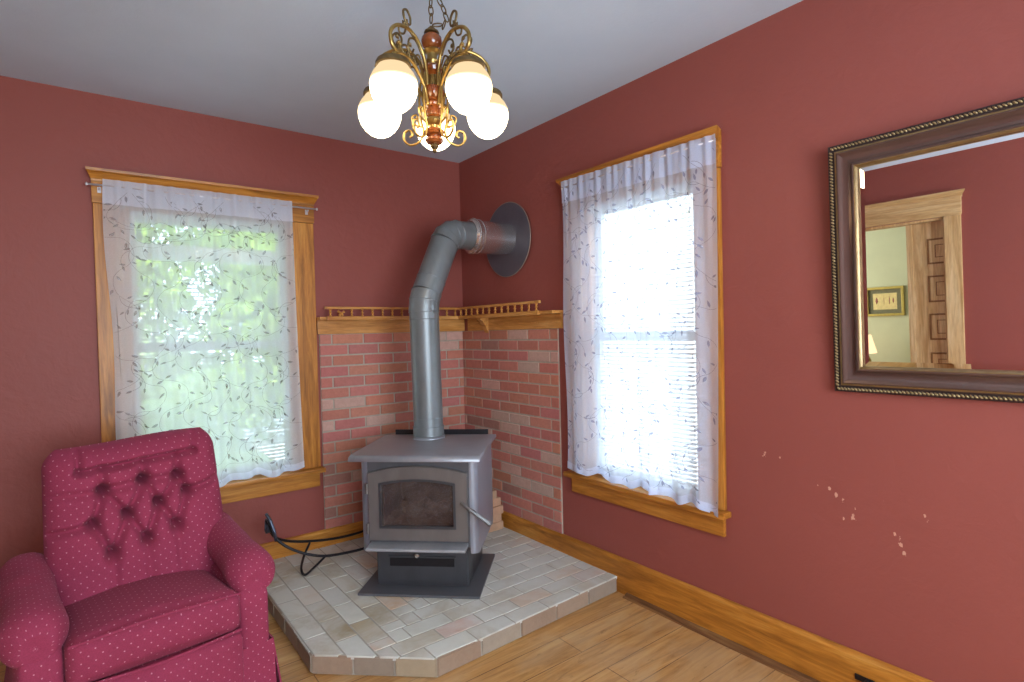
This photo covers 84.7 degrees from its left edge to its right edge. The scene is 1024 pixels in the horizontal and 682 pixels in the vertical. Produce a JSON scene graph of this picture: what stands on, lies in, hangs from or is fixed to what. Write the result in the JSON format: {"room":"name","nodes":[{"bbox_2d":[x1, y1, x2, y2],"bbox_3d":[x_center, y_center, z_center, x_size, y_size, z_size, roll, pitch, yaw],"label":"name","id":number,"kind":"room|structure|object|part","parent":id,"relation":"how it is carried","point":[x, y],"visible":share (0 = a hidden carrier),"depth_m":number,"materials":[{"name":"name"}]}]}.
{"room":"living room","nodes":[
{"label":"living room","id":0,"kind":"room"},
{"bbox_2d":[0,75,462,568],"bbox_3d":[-1.644,0.059,3.187,3.430,2.600,0.140,-2,1,-37],"label":"wall","id":1,"kind":"structure","parent":0,"point":[379,211],"depth_m":2.78,"materials":[{"name":"red paint"}]},
{"bbox_2d":[85,166,325,503],"bbox_3d":[-1.650,0.022,3.142,1.123,1.762,0.204,-2,1,-37],"label":"window","id":2,"kind":"structure","parent":1,"relation":"in","point":[259,485],"depth_m":3.25,"materials":[{"name":"brown wood"}]},
{"bbox_3d":[-1.998,0.059,2.813,0.119,1.480,0.022,-2,1,-37],"label":"casing","id":3,"kind":"part","parent":2,"relation":"part of","materials":[{"name":"brown wood"}]},
{"bbox_2d":[85,182,317,214],"bbox_3d":[-1.621,-0.764,3.055,1.117,0.039,0.046,-2,1,-37],"label":"curtain rod","id":4,"kind":"object","parent":2,"relation":"attached to","point":[86,183],"visible":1,"depth_m":2.95,"materials":[{"name":"white metal"}]},
{"bbox_2d":[102,179,304,486],"bbox_3d":[-1.615,-0.003,3.029,0.922,1.607,0.051,-2,1,-37],"label":"sheer curtain","id":5,"kind":"object","parent":4,"relation":"hanging from","point":[120,205],"visible":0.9,"depth_m":3.02,"materials":[{"name":"white fabric"}]},
{"bbox_3d":[-1.628,-0.831,3.071,1.123,0.056,0.064,-2,1,-37],"label":"crown moulding","id":6,"kind":"part","parent":2,"relation":"part of","materials":[{"name":"brown wood"}]},
{"bbox_3d":[-1.638,-0.751,3.088,1.082,0.108,0.026,-2,1,-37],"label":"head casing","id":7,"kind":"part","parent":2,"relation":"part of","materials":[{"name":"brown wood"}]},
{"bbox_2d":[135,212,290,470],"bbox_3d":[-1.645,0.049,3.134,0.765,1.458,0.033,-2,1,-37],"label":"window blind","id":8,"kind":"object","parent":2,"relation":"attached to","point":[141,212],"visible":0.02,"depth_m":3.15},
{"bbox_3d":[-1.242,0.030,3.393,0.122,1.480,0.022,-2,1,-37],"label":"casing","id":9,"kind":"part","parent":2,"relation":"part of","materials":[{"name":"brown wood"}]},
{"bbox_2d":[259,521,363,559],"bbox_3d":[-1.555,1.268,3.131,3.150,0.180,0.055,-2,1,-37],"label":"baseboard","id":10,"kind":"structure","parent":1,"relation":"attached to","point":[276,550],"depth_m":3.42,"materials":[{"name":"brown wood"}]},
{"bbox_2d":[316,307,464,333],"bbox_3d":[-0.747,-0.139,3.720,1.068,0.165,0.106,-2,1,-37],"label":"wall shelf","id":11,"kind":"object","parent":1,"relation":"attached to","point":[340,324],"visible":0.71,"depth_m":3.61,"materials":[{"name":"brown wood"}]},
{"bbox_3d":[-0.754,-0.213,3.660,0.937,0.015,0.019,-2,1,-37],"label":"rail","id":12,"kind":"part","parent":11,"relation":"part of","materials":[{"name":"brown wood"}]},
{"bbox_3d":[-0.748,-0.150,3.664,0.925,0.023,0.015,-2,1,-37],"label":"rail","id":13,"kind":"part","parent":11,"relation":"part of","materials":[{"name":"brown wood"}]},
{"bbox_2d":[319,331,464,528],"bbox_3d":[-0.756,0.545,3.769,1.036,1.202,0.013,-2,1,-37],"label":"brick wall panel","id":14,"kind":"object","parent":1,"relation":"attached to","point":[366,378],"visible":0.56,"depth_m":3.60,"materials":[{"name":"red brick"}]},
{"bbox_2d":[0,591,798,681],"bbox_3d":[-0.139,1.416,1.291,3.430,0.120,4.980,-2,1,-37],"label":"floor","id":15,"kind":"structure","parent":0,"point":[612,638],"depth_m":2.35,"materials":[{"name":"brown wood"}]},
{"bbox_2d":[0,427,281,681],"bbox_3d":[-1.384,0.881,2.090,0.820,0.982,0.719,-2,1,-43],"label":"recliner","id":16,"kind":"object","parent":15,"relation":"on","point":[142,574],"visible":1,"depth_m":2.06,"materials":[{"name":"red fabric"}]},
{"bbox_3d":[-1.590,1.131,1.877,0.132,0.400,0.583,-2,1,-43],"label":"arm panel","id":17,"kind":"part","parent":16,"relation":"part of","materials":[{"name":"red fabric"}]},
{"bbox_3d":[-1.472,0.701,2.238,0.618,0.622,0.297,-2,1,-43],"label":"backrest","id":18,"kind":"part","parent":16,"relation":"part of","materials":[{"name":"red fabric"}]},
{"bbox_2d":[62,570,239,681],"bbox_3d":[-1.338,0.987,2.051,0.504,0.200,0.575,-2,1,-43],"label":"seat cushion","id":19,"kind":"object","parent":16,"relation":"on","point":[141,625],"depth_m":1.89,"materials":[{"name":"red fabric"}]},
{"bbox_3d":[-1.170,1.173,1.882,0.504,0.225,0.089,-2,1,-43],"label":"footrest panel","id":20,"kind":"part","parent":16,"relation":"part of","materials":[{"name":"red fabric"}]},
{"bbox_3d":[-1.147,1.113,2.296,0.132,0.400,0.583,-2,1,-43],"label":"arm panel","id":21,"kind":"part","parent":16,"relation":"part of","materials":[{"name":"red fabric"}]},
{"bbox_2d":[267,527,616,676],"bbox_3d":[-0.464,1.292,3.041,1.485,0.081,1.481,-2,1,-37],"label":"brick hearth","id":22,"kind":"object","parent":15,"relation":"on","point":[530,584],"visible":0.66,"depth_m":2.65,"materials":[{"name":"beige brick"}]},
{"bbox_2d":[264,513,363,575],"bbox_3d":[-0.981,1.090,3.291,0.857,0.334,0.216,-2,1,-44],"label":"power cord","id":23,"kind":"object","parent":22,"relation":"on","point":[269,527],"visible":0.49,"depth_m":3.11,"materials":[{"name":"black rubber"}]},
{"bbox_3d":[-1.025,1.071,3.337,0.849,0.224,0.060,-2,1,-40],"label":"rod","id":24,"kind":"part","parent":23,"relation":"part of","materials":[{"name":"black rubber"}]},
{"bbox_3d":[-0.961,1.091,3.259,0.849,0.264,0.111,-2,1,-40],"label":"rod","id":25,"kind":"part","parent":23,"relation":"part of","materials":[{"name":"black rubber"}]},
{"bbox_2d":[348,429,495,598],"bbox_3d":[-0.412,0.887,3.000,0.718,0.724,0.632,-1,1,6],"label":"wood stove","id":26,"kind":"object","parent":22,"relation":"on","point":[428,502],"visible":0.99,"depth_m":2.81,"materials":[{"name":"grey metal"}]},
{"bbox_3d":[-0.468,0.806,2.790,0.376,0.235,0.004,-1,1,6],"label":"door glass","id":27,"kind":"part","parent":26,"relation":"part of","materials":[{"name":"black glass"}]},
{"bbox_3d":[-0.468,0.805,2.788,0.502,0.371,0.023,-1,1,6],"label":"door","id":28,"kind":"part","parent":26,"relation":"part of","materials":[{"name":"grey metal"}]},
{"bbox_3d":[-0.466,0.808,2.807,0.536,0.435,0.010,-1,1,6],"label":"plate","id":29,"kind":"part","parent":26,"relation":"part of","materials":[{"name":"grey metal"}]},
{"bbox_3d":[-0.449,0.566,3.003,0.658,0.030,0.565,-1,1,6],"label":"plate","id":30,"kind":"part","parent":26,"relation":"part of","materials":[{"name":"grey metal"}]},
{"bbox_3d":[-0.454,1.134,2.847,0.462,0.177,0.009,-1,1,6],"label":"ash drawer","id":31,"kind":"part","parent":26,"relation":"part of","materials":[{"name":"black metal"}]},
{"bbox_3d":[-0.431,1.243,3.009,0.612,0.012,0.526,-1,1,6],"label":"floor plate","id":32,"kind":"part","parent":26,"relation":"part of","materials":[{"name":"grey metal"}]},
{"bbox_2d":[408,202,530,437],"bbox_3d":[-0.311,-0.177,3.397,0.738,1.404,0.479,-2,1,-37],"label":"stovepipe","id":33,"kind":"object","parent":26,"relation":"on","point":[505,240],"visible":1,"depth_m":3.17,"materials":[{"name":"silver metal"}]},
{"bbox_2d":[488,520,502,532],"bbox_3d":[-0.138,1.205,3.673,0.140,0.052,0.090,-2,1,-37],"label":"brick","id":34,"kind":"object","parent":22,"relation":"on","point":[496,526],"visible":0.37,"depth_m":3.65,"materials":[{"name":"beige brick"}]},
{"bbox_2d":[493,514,500,522],"bbox_3d":[-0.151,1.153,3.667,0.140,0.052,0.090,-2,1,-38],"label":"brick","id":35,"kind":"object","parent":34,"relation":"on","point":[496,518],"visible":0.32,"depth_m":3.65,"materials":[{"name":"beige brick"}]},
{"bbox_2d":[493,505,502,515],"bbox_3d":[-0.139,1.101,3.662,0.140,0.052,0.090,-2,1,-39],"label":"brick","id":36,"kind":"object","parent":35,"relation":"on","point":[497,510],"visible":0.37,"depth_m":3.65,"materials":[{"name":"beige brick"}]},
{"bbox_2d":[493,496,500,506],"bbox_3d":[-0.156,1.048,3.662,0.140,0.052,0.090,-2,1,-37],"label":"brick","id":37,"kind":"object","parent":36,"relation":"on","point":[497,501],"visible":0.26,"depth_m":3.65,"materials":[{"name":"beige brick"}]},
{"bbox_2d":[492,489,496,498],"bbox_3d":[-0.182,0.997,3.637,0.140,0.052,0.090,-2,1,-38],"label":"brick","id":38,"kind":"object","parent":37,"relation":"on","point":[494,493],"visible":0.23,"depth_m":3.63,"materials":[{"name":"beige brick"}]},
{"bbox_2d":[0,0,802,162],"bbox_3d":[-0.205,-1.317,1.242,3.430,0.150,4.980,-2,1,-37],"label":"ceiling","id":39,"kind":"structure","parent":0,"point":[301,66],"depth_m":2.40,"materials":[{"name":"paint"}]},
{"bbox_2d":[358,0,507,152],"bbox_3d":[-0.257,-0.944,1.888,0.519,0.617,0.509,-2,1,-37],"label":"chandelier","id":40,"kind":"object","parent":39,"relation":"hanging from","point":[392,90],"visible":1,"depth_m":1.85,"materials":[{"name":"gold metal"}]},
{"bbox_3d":[-0.457,-0.776,1.942,0.147,0.143,0.147,-2,1,-37],"label":"frosted globe","id":41,"kind":"part","parent":40,"relation":"part of","materials":[{"name":"white glass"}]},
{"bbox_3d":[-0.364,-0.774,1.731,0.147,0.143,0.147,-2,1,-37],"label":"frosted globe","id":42,"kind":"part","parent":40,"relation":"part of","materials":[{"name":"white glass"}]},
{"bbox_3d":[-0.383,-0.894,1.923,0.188,0.219,0.012,-1,1,12],"label":"arm","id":43,"kind":"part","parent":40,"relation":"part of","materials":[{"name":"gold metal"}]},
{"bbox_3d":[-0.327,-0.892,1.796,0.012,0.219,0.187,-1,1,30],"label":"arm","id":44,"kind":"part","parent":40,"relation":"part of","materials":[{"name":"gold metal"}]},
{"bbox_3d":[-0.274,-1.153,1.893,0.016,0.171,0.016,-1,1,8],"label":"chain","id":45,"kind":"part","parent":40,"relation":"part of","materials":[{"name":"gold metal"}]},
{"bbox_3d":[-0.272,-1.048,1.895,0.052,0.026,0.052,-2,1,-37],"label":"column crown","id":46,"kind":"part","parent":40,"relation":"part of","materials":[{"name":"gold metal"}]},
{"bbox_3d":[-0.268,-0.878,1.898,0.054,0.038,0.054,-2,1,-37],"label":"brass stem","id":47,"kind":"part","parent":40,"relation":"part of","materials":[{"name":"gold metal"}]},
{"bbox_2d":[422,84,443,116],"bbox_3d":[-0.266,-0.807,1.899,0.076,0.106,0.076,-2,1,-37],"label":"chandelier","id":48,"kind":"object","parent":40,"relation":"on","point":[433,94],"depth_m":1.87,"materials":[{"name":"brown wood"}]},
{"bbox_3d":[-0.284,-0.783,2.095,0.147,0.143,0.147,-2,1,-37],"label":"frosted globe","id":49,"kind":"part","parent":40,"relation":"part of","materials":[{"name":"white glass"}]},
{"bbox_3d":[-0.244,-1.149,1.898,0.058,0.194,0.022,-1,1,0],"label":"slack chain","id":50,"kind":"part","parent":40,"relation":"part of","materials":[{"name":"gold metal"}]},
{"bbox_3d":[-0.190,-0.896,1.810,0.012,0.219,0.187,-2,1,-42],"label":"arm","id":51,"kind":"part","parent":40,"relation":"part of","materials":[{"name":"gold metal"}]},
{"bbox_3d":[-0.160,-0.899,1.945,0.187,0.219,0.012,-2,1,-24],"label":"arm","id":52,"kind":"part","parent":40,"relation":"part of","materials":[{"name":"gold metal"}]},
{"bbox_3d":[-0.135,-0.780,1.754,0.147,0.143,0.147,-2,1,-37],"label":"frosted globe","id":53,"kind":"part","parent":40,"relation":"part of","materials":[{"name":"white glass"}]},
{"bbox_3d":[-0.086,-0.786,1.979,0.147,0.143,0.147,-2,1,-37],"label":"frosted globe","id":54,"kind":"part","parent":40,"relation":"part of","materials":[{"name":"white glass"}]},
{"bbox_2d":[459,0,1023,681],"bbox_3d":[1.176,0.007,2.211,0.140,2.600,4.840,-2,1,-37],"label":"wall","id":55,"kind":"structure","parent":0,"point":[887,528],"depth_m":2.13,"materials":[{"name":"red paint"}]},
{"bbox_2d":[458,300,562,332],"bbox_3d":[-0.044,-0.145,3.593,0.106,0.184,0.985,-2,1,-37],"label":"wall shelf","id":56,"kind":"object","parent":55,"relation":"attached to","point":[548,319],"visible":1,"depth_m":3.53,"materials":[{"name":"brown wood"}]},
{"bbox_3d":[-0.107,-0.165,3.603,0.015,0.023,0.860,-2,1,-37],"label":"rail","id":57,"kind":"part","parent":56,"relation":"part of","materials":[{"name":"brown wood"}]},
{"bbox_3d":[-0.105,-0.228,3.597,0.019,0.015,0.872,-2,1,-37],"label":"rail","id":58,"kind":"part","parent":56,"relation":"part of","materials":[{"name":"brown wood"}]},
{"bbox_2d":[462,329,562,533],"bbox_3d":[-0.032,0.529,3.685,0.013,1.202,1.030,-2,1,-37],"label":"brick wall panel","id":59,"kind":"object","parent":55,"relation":"attached to","point":[512,377],"visible":0.84,"depth_m":3.56,"materials":[{"name":"red brick"}]},
{"bbox_2d":[556,125,730,536],"bbox_3d":[0.655,-0.029,2.837,0.204,1.762,1.012,-2,1,-37],"label":"window","id":60,"kind":"structure","parent":55,"relation":"in","point":[597,486],"depth_m":2.53,"materials":[{"name":"brown wood"}]},
{"bbox_2d":[561,138,713,189],"bbox_3d":[0.579,-0.837,2.753,0.046,0.039,0.957,-2,1,-37],"label":"curtain rod","id":61,"kind":"object","parent":60,"relation":"attached to","point":[712,140],"visible":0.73,"depth_m":2.67,"materials":[{"name":"white metal"}]},
{"bbox_2d":[561,134,717,517],"bbox_3d":[0.572,-0.064,2.752,0.056,1.641,0.969,-2,1,-37],"label":"sheer curtain","id":62,"kind":"object","parent":61,"relation":"hanging from","point":[640,261],"visible":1,"depth_m":2.66,"materials":[{"name":"white fabric"}]},
{"bbox_3d":[0.578,-0.880,2.779,0.064,0.056,1.012,-2,1,-37],"label":"crown moulding","id":63,"kind":"part","parent":60,"relation":"part of","materials":[{"name":"brown wood"}]},
{"bbox_3d":[0.595,-0.800,2.792,0.026,0.108,0.971,-2,1,-37],"label":"head casing","id":64,"kind":"part","parent":60,"relation":"part of","materials":[{"name":"brown wood"}]},
{"bbox_3d":[0.872,-0.005,2.474,0.022,1.480,0.124,-2,1,-37],"label":"casing","id":65,"kind":"part","parent":60,"relation":"part of","materials":[{"name":"brown wood"}]},
{"bbox_2d":[501,510,933,681],"bbox_3d":[1.092,1.220,2.221,0.055,0.180,4.679,-2,1,-37],"label":"baseboard","id":66,"kind":"structure","parent":55,"relation":"attached to","point":[799,654],"depth_m":2.43,"materials":[{"name":"brown wood"}]},
{"bbox_3d":[1.543,1.300,1.619,0.034,0.018,3.175,-2,1,-37],"label":"shoe moulding","id":67,"kind":"part","parent":66,"relation":"part of","materials":[{"name":"brown wood"}]},
{"bbox_2d":[855,673,874,681],"bbox_3d":[1.246,1.212,1.996,0.040,0.020,0.065,-2,1,-37],"label":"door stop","id":68,"kind":"object","parent":55,"relation":"attached to","point":[857,676],"visible":1,"depth_m":2.01,"materials":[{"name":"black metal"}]},
{"bbox_2d":[828,97,1023,402],"bbox_3d":[1.526,-0.257,1.568,0.062,0.880,1.193,-2,1,-37],"label":"wall mirror","id":69,"kind":"object","parent":55,"relation":"attached to","point":[927,218],"visible":1,"depth_m":1.80,"materials":[{"name":"brown metal"}]},
{"bbox_2d":[858,130,1023,371],"bbox_3d":[1.534,-0.258,1.575,0.006,0.704,1.017,-5,3,-37],"label":"mirror glass","id":70,"kind":"object","parent":69,"relation":"attached to","point":[941,229],"depth_m":1.78,"materials":[{"name":"silver mirror"}]},
{"label":"outside","id":71,"kind":"structure","parent":0,"visible":0},
{"bbox_3d":[-1.823,2.037,6.110,80.000,0.050,85.000,-2,1,-37],"label":"ground","id":72,"kind":"structure","parent":71,"visible":0},
{"bbox_2d":[137,232,191,397],"bbox_3d":[-7.272,-0.783,9.604,3.388,6.073,2.603,-2,1,-37],"label":"tree","id":73,"kind":"object","parent":72,"relation":"on","point":[145,232],"visible":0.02,"depth_m":9.94,"materials":[{"name":"green plant"}]},
{"bbox_2d":[194,238,276,428],"bbox_3d":[-4.513,-1.136,11.199,3.369,6.311,2.680,-2,1,-37],"label":"tree","id":74,"kind":"object","parent":72,"relation":"on","point":[205,238],"visible":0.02,"depth_m":10.48,"materials":[{"name":"green plant"}]}
]}

